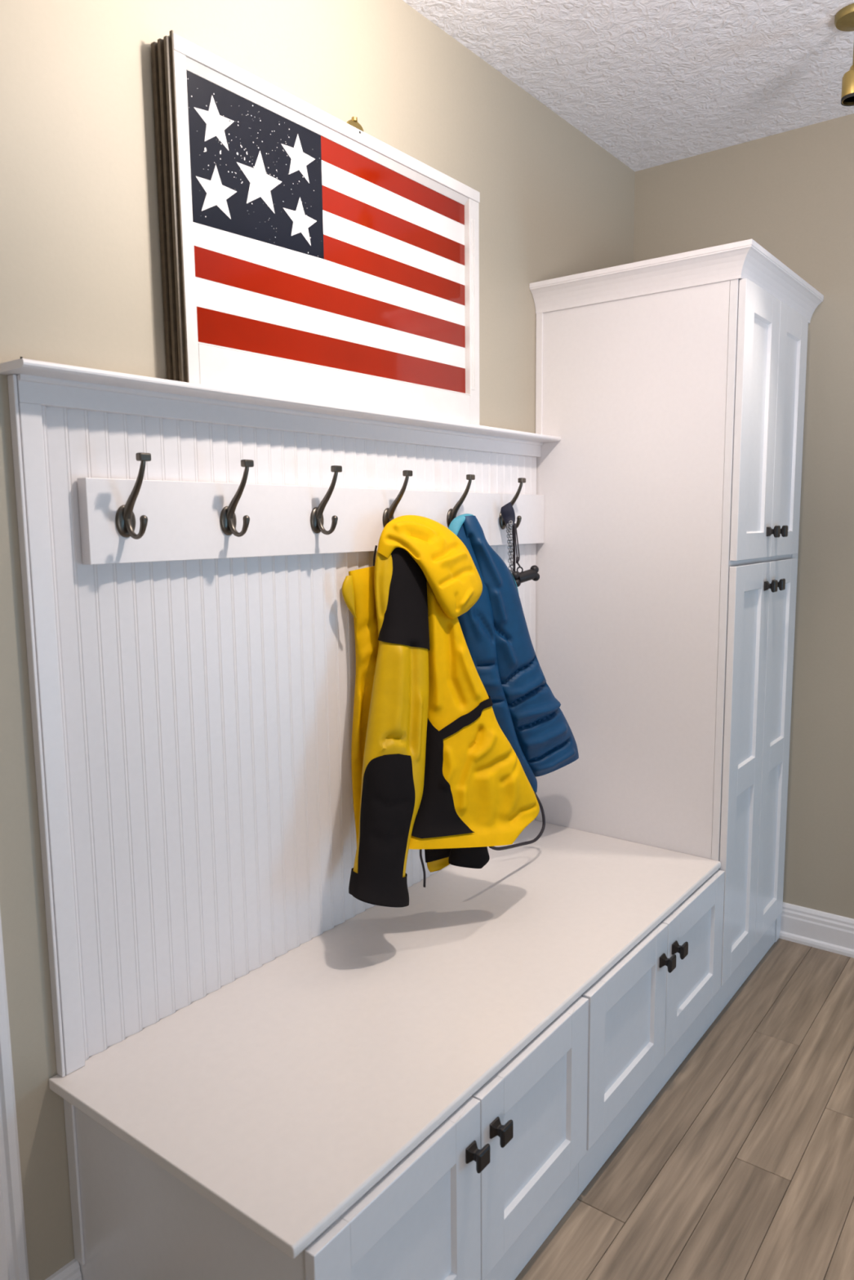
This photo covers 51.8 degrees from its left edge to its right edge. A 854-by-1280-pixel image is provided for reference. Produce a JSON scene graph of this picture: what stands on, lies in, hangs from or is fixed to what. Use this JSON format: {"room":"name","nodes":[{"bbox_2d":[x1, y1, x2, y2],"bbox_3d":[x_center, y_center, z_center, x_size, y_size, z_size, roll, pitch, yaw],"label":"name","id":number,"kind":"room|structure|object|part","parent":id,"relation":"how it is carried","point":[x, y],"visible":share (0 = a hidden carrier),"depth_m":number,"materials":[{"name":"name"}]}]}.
{"room":"entryway","nodes":[
{"label":"entryway","id":0,"kind":"room"},
{"bbox_2d":[0,0,635,1279],"bbox_3d":[-0.459,-0.102,1.590,0.100,2.440,3.845,5,9,37],"label":"wall","id":1,"kind":"structure","parent":0,"point":[81,277],"depth_m":1.42,"materials":[{"name":"beige paint"}]},
{"bbox_2d":[0,910,29,1279],"bbox_3d":[-0.668,0.107,1.240,0.018,2.120,0.086,5,9,37],"label":"trim","id":2,"kind":"structure","parent":1,"relation":"attached to","point":[14,1265],"depth_m":1.35,"materials":[{"name":"white paint"}]},
{"bbox_2d":[45,1258,81,1279],"bbox_3d":[-0.601,1.093,1.437,0.026,0.112,0.084,5,9,37],"label":"baseboard","id":3,"kind":"structure","parent":1,"relation":"attached to","point":[71,1271],"depth_m":1.45,"materials":[{"name":"white paint"}]},
{"bbox_2d":[0,356,560,1076],"bbox_3d":[-0.120,0.071,1.909,0.080,1.107,1.527,5,9,37],"label":"wall panel","id":4,"kind":"object","parent":1,"relation":"attached to","point":[192,720],"visible":0.79,"depth_m":1.57,"materials":[{"name":"white paint"}]},
{"bbox_3d":[-0.143,-0.448,1.870,0.018,0.038,1.502,5,9,37],"label":"rail","id":5,"kind":"part","parent":4,"relation":"part of","materials":[{"name":"white paint"}]},
{"bbox_3d":[-0.134,-0.462,1.861,0.006,0.008,1.501,5,9,37],"label":"bed moulding","id":6,"kind":"part","parent":4,"relation":"part of","materials":[{"name":"white paint"}]},
{"bbox_2d":[77,452,544,564],"bbox_3d":[-0.081,-0.279,1.903,0.088,0.172,1.412,5,9,37],"label":"coat rack","id":7,"kind":"object","parent":4,"relation":"attached to","point":[138,520],"visible":0.81,"depth_m":1.63,"materials":[{"name":"white paint"}]},
{"bbox_2d":[342,515,539,907],"bbox_3d":[0.009,0.151,1.869,0.497,0.828,0.236,-6,9,-34],"label":"jacket","id":8,"kind":"object","parent":7,"relation":"hanging from","point":[434,769],"visible":1,"depth_m":1.86,"materials":[{"name":"yellow fabric"}]},
{"bbox_3d":[-0.128,0.178,1.880,0.064,0.669,0.126,3,8,25],"label":"panel","id":9,"kind":"part","parent":8,"relation":"part of","materials":[{"name":"yellow fabric"}]},
{"bbox_3d":[-0.010,0.503,1.964,0.006,0.105,0.017,5,9,37],"label":"zipper pull","id":10,"kind":"part","parent":8,"relation":"part of","materials":[{"name":"black"}]},
{"bbox_2d":[373,515,482,642],"bbox_3d":[0.019,-0.134,1.907,0.133,0.272,0.275,5,9,37],"label":"hood","id":11,"kind":"object","parent":8,"relation":"attached to","point":[425,577],"depth_m":1.86,"materials":[{"name":"yellow fabric"}]},
{"bbox_3d":[0.012,0.281,1.841,0.142,0.254,0.113,5,9,37],"label":"panel","id":12,"kind":"part","parent":8,"relation":"part of","materials":[{"name":"black fabric"}]},
{"bbox_2d":[500,502,515,572],"bbox_3d":[0.210,-0.185,2.276,0.038,0.341,0.074,1,8,15],"label":"leash","id":13,"kind":"object","parent":7,"relation":"hanging from","point":[507,511],"visible":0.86,"depth_m":2.25,"materials":[{"name":"black"}]},
{"bbox_3d":[0.211,-0.218,2.240,0.018,0.162,0.013,-7,10,-39],"label":"chain","id":14,"kind":"part","parent":13,"relation":"part of","materials":[{"name":"silver metal"}]},
{"bbox_2d":[448,513,578,850],"bbox_3d":[0.226,0.100,2.215,0.160,0.829,0.453,5,9,37],"label":"puffer jacket","id":15,"kind":"object","parent":7,"relation":"hanging from","point":[495,630],"visible":0.83,"depth_m":2.16,"materials":[{"name":"blue fabric"}]},
{"bbox_2d":[511,523,539,586],"bbox_3d":[0.246,-0.217,2.246,0.089,0.161,0.046,-5,9,-30],"label":"dispenser","id":16,"kind":"object","parent":7,"relation":"hanging from","point":[522,576],"visible":0.84,"depth_m":2.24,"materials":[{"name":"black plastic"}]},
{"bbox_3d":[0.230,-0.242,2.241,0.013,0.110,0.034,-1,8,-5],"label":"cord","id":17,"kind":"part","parent":16,"relation":"part of","materials":[{"name":"black plastic"}]},
{"bbox_2d":[151,30,479,425],"bbox_3d":[-0.156,-0.753,1.782,0.047,0.564,0.881,5,9,37],"label":"framed picture","id":18,"kind":"object","parent":4,"relation":"on","point":[305,255],"depth_m":1.66,"materials":[{"name":"white paint"}]},
{"bbox_3d":[-0.155,-1.001,1.752,0.042,0.024,0.872,5,9,37],"label":"rail","id":19,"kind":"part","parent":18,"relation":"part of","materials":[{"name":"white paint"}]},
{"bbox_3d":[-0.155,-0.762,1.775,0.004,0.429,0.805,5,9,37],"label":"glass pane","id":20,"kind":"part","parent":18,"relation":"part of","materials":[{"name":"clear glass"}]},
{"bbox_3d":[-0.155,-0.508,1.811,0.040,0.072,0.805,5,9,37],"label":"rail","id":21,"kind":"part","parent":18,"relation":"part of","materials":[{"name":"white paint"}]},
{"bbox_2d":[402,0,853,171],"bbox_3d":[0.929,-1.229,0.302,3.700,0.100,3.945,5,9,37],"label":"ceiling","id":22,"kind":"structure","parent":0,"point":[652,83],"depth_m":2.16,"materials":[{"name":"white paint"}]},
{"bbox_2d":[834,3,853,106],"bbox_3d":[0.961,-1.307,1.973,0.094,0.183,0.094,5,9,37],"label":"ceiling light","id":23,"kind":"object","parent":22,"relation":"hanging from","point":[844,18],"visible":1,"depth_m":1.97,"materials":[{"name":"gold metal"}]},
{"bbox_2d":[840,63,853,105],"bbox_3d":[0.961,-1.255,1.980,0.051,0.075,0.051,5,9,37],"label":"socket","id":24,"kind":"object","parent":23,"relation":"attached to","point":[847,80],"depth_m":1.97,"materials":[{"name":"gold metal"}]},
{"bbox_2d":[515,937,853,1279],"bbox_3d":[0.997,1.268,0.601,3.600,0.050,3.745,5,9,37],"label":"floor","id":25,"kind":"structure","parent":0,"point":[740,1166],"depth_m":1.84,"materials":[{"name":"brown wood"}]},
{"bbox_2d":[63,995,588,1279],"bbox_3d":[-0.128,0.911,1.566,0.597,0.430,0.740,5,9,37],"label":"base cabinet","id":26,"kind":"object","parent":25,"relation":"on","point":[479,1196],"visible":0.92,"depth_m":1.36,"materials":[{"name":"white paint"}]},
{"bbox_2d":[48,820,720,1258],"bbox_3d":[0.077,0.645,1.840,0.557,0.018,1.523,5,9,37],"label":"bench top","id":27,"kind":"structure","parent":26,"relation":"on","point":[283,1093],"depth_m":1.53,"materials":[{"name":"paint"}]},
{"bbox_3d":[-0.033,0.898,1.256,0.018,0.322,0.368,5,9,37],"label":"door","id":28,"kind":"part","parent":26,"relation":"part of","materials":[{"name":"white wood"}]},
{"bbox_3d":[-0.033,0.898,1.256,0.015,0.188,0.236,5,9,37],"label":"door panel","id":29,"kind":"part","parent":26,"relation":"part of","materials":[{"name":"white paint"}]},
{"bbox_3d":[0.078,0.792,1.352,0.029,0.031,0.031,5,9,37],"label":"knob","id":30,"kind":"part","parent":26,"relation":"part of","materials":[{"name":"brown metal"}]},
{"bbox_3d":[0.119,0.784,1.405,0.029,0.031,0.031,5,9,37],"label":"knob","id":31,"kind":"part","parent":26,"relation":"part of","materials":[{"name":"brown metal"}]},
{"bbox_3d":[0.191,0.857,1.547,0.018,0.322,0.364,5,9,37],"label":"door","id":32,"kind":"part","parent":26,"relation":"part of","materials":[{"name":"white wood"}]},
{"bbox_3d":[0.191,0.857,1.547,0.015,0.188,0.232,5,9,37],"label":"door panel","id":33,"kind":"part","parent":26,"relation":"part of","materials":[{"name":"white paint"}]},
{"bbox_2d":[577,870,724,1196],"bbox_3d":[0.327,0.827,2.158,0.597,0.430,0.760,5,9,37],"label":"base cabinet","id":34,"kind":"object","parent":25,"relation":"on","point":[647,1012],"visible":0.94,"depth_m":1.93,"materials":[{"name":"white paint"}]},
{"bbox_3d":[0.420,0.815,1.846,0.018,0.322,0.378,5,9,37],"label":"door","id":35,"kind":"part","parent":34,"relation":"part of","materials":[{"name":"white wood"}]},
{"bbox_3d":[0.420,0.815,1.846,0.015,0.188,0.246,5,9,37],"label":"door panel","id":36,"kind":"part","parent":34,"relation":"part of","materials":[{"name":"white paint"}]},
{"bbox_3d":[0.531,0.712,1.943,0.029,0.031,0.031,5,9,37],"label":"knob","id":37,"kind":"part","parent":34,"relation":"part of","materials":[{"name":"brown metal"}]},
{"bbox_3d":[0.575,0.703,1.999,0.029,0.031,0.031,5,9,37],"label":"knob","id":38,"kind":"part","parent":34,"relation":"part of","materials":[{"name":"brown metal"}]},
{"bbox_3d":[0.649,0.773,2.144,0.018,0.322,0.372,5,9,37],"label":"door","id":39,"kind":"part","parent":34,"relation":"part of","materials":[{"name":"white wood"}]},
{"bbox_3d":[0.649,0.773,2.144,0.015,0.188,0.240,5,9,37],"label":"door panel","id":40,"kind":"part","parent":34,"relation":"part of","materials":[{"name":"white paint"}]},
{"bbox_2d":[529,239,823,1022],"bbox_3d":[0.725,-0.007,2.587,0.597,1.962,0.659,5,9,37],"label":"tall cabinet","id":41,"kind":"object","parent":25,"relation":"on","point":[672,388],"visible":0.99,"depth_m":2.33,"materials":[{"name":"white paint"}]},
{"bbox_3d":[0.712,-0.944,2.465,0.591,0.073,0.659,5,9,37],"label":"crown moulding","id":42,"kind":"part","parent":41,"relation":"part of","materials":[{"name":"white paint"}]},
{"bbox_3d":[0.849,0.615,2.391,0.015,0.430,0.144,5,9,37],"label":"door panel","id":43,"kind":"part","parent":41,"relation":"part of","materials":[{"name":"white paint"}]},
{"bbox_3d":[0.846,0.349,2.356,0.018,1.104,0.278,5,9,37],"label":"door","id":44,"kind":"part","parent":41,"relation":"part of","materials":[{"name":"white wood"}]},
{"bbox_3d":[0.844,0.099,2.323,0.015,0.462,0.144,5,9,37],"label":"door panel","id":45,"kind":"part","parent":41,"relation":"part of","materials":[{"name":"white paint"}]},
{"bbox_3d":[0.929,0.042,2.462,0.019,1.894,0.621,5,9,37],"label":"frame","id":46,"kind":"part","parent":41,"relation":"part of","materials":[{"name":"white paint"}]},
{"bbox_3d":[0.836,-0.541,2.238,0.018,0.669,0.278,5,9,37],"label":"door","id":47,"kind":"part","parent":41,"relation":"part of","materials":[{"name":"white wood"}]},
{"bbox_3d":[0.836,-0.541,2.238,0.015,0.532,0.144,5,9,37],"label":"door panel","id":48,"kind":"part","parent":41,"relation":"part of","materials":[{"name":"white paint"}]},
{"bbox_3d":[0.921,-0.145,2.358,0.029,0.031,0.031,5,9,37],"label":"knob","id":49,"kind":"part","parent":41,"relation":"part of","materials":[{"name":"brown metal"}]},
{"bbox_3d":[1.017,0.585,2.610,0.015,0.430,0.136,5,9,37],"label":"door panel","id":50,"kind":"part","parent":41,"relation":"part of","materials":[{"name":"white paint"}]},
{"bbox_3d":[0.922,-0.289,2.342,0.029,0.031,0.031,5,9,37],"label":"knob","id":51,"kind":"part","parent":41,"relation":"part of","materials":[{"name":"brown metal"}]},
{"bbox_3d":[1.014,0.319,2.575,0.018,1.104,0.270,5,9,37],"label":"door","id":52,"kind":"part","parent":41,"relation":"part of","materials":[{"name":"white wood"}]},
{"bbox_3d":[0.965,-0.153,2.415,0.029,0.031,0.031,5,9,37],"label":"knob","id":53,"kind":"part","parent":41,"relation":"part of","materials":[{"name":"brown metal"}]},
{"bbox_3d":[1.012,0.068,2.541,0.015,0.462,0.136,5,9,37],"label":"door panel","id":54,"kind":"part","parent":41,"relation":"part of","materials":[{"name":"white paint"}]},
{"bbox_3d":[0.966,-0.297,2.399,0.029,0.031,0.031,5,9,37],"label":"knob","id":55,"kind":"part","parent":41,"relation":"part of","materials":[{"name":"brown metal"}]},
{"bbox_3d":[1.004,-0.572,2.457,0.018,0.669,0.270,5,9,37],"label":"door","id":56,"kind":"part","parent":41,"relation":"part of","materials":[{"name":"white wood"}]},
{"bbox_3d":[1.004,-0.572,2.457,0.015,0.532,0.136,5,9,37],"label":"door panel","id":57,"kind":"part","parent":41,"relation":"part of","materials":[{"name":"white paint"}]},
{"bbox_2d":[633,113,853,919],"bbox_3d":[2.147,-0.180,1.953,3.600,2.440,0.100,5,9,37],"label":"wall","id":58,"kind":"structure","parent":0,"point":[790,193],"depth_m":2.63,"materials":[{"name":"beige paint"}]},
{"bbox_2d":[778,902,853,958],"bbox_3d":[2.341,1.001,1.890,3.048,0.112,0.026,5,9,37],"label":"baseboard","id":59,"kind":"structure","parent":58,"relation":"attached to","point":[827,931],"depth_m":2.74,"materials":[{"name":"white paint"}]},
{"bbox_3d":[2.337,1.046,1.890,3.048,0.022,0.010,5,9,37],"label":"shoe moulding","id":60,"kind":"part","parent":59,"relation":"part of","materials":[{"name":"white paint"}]}
]}

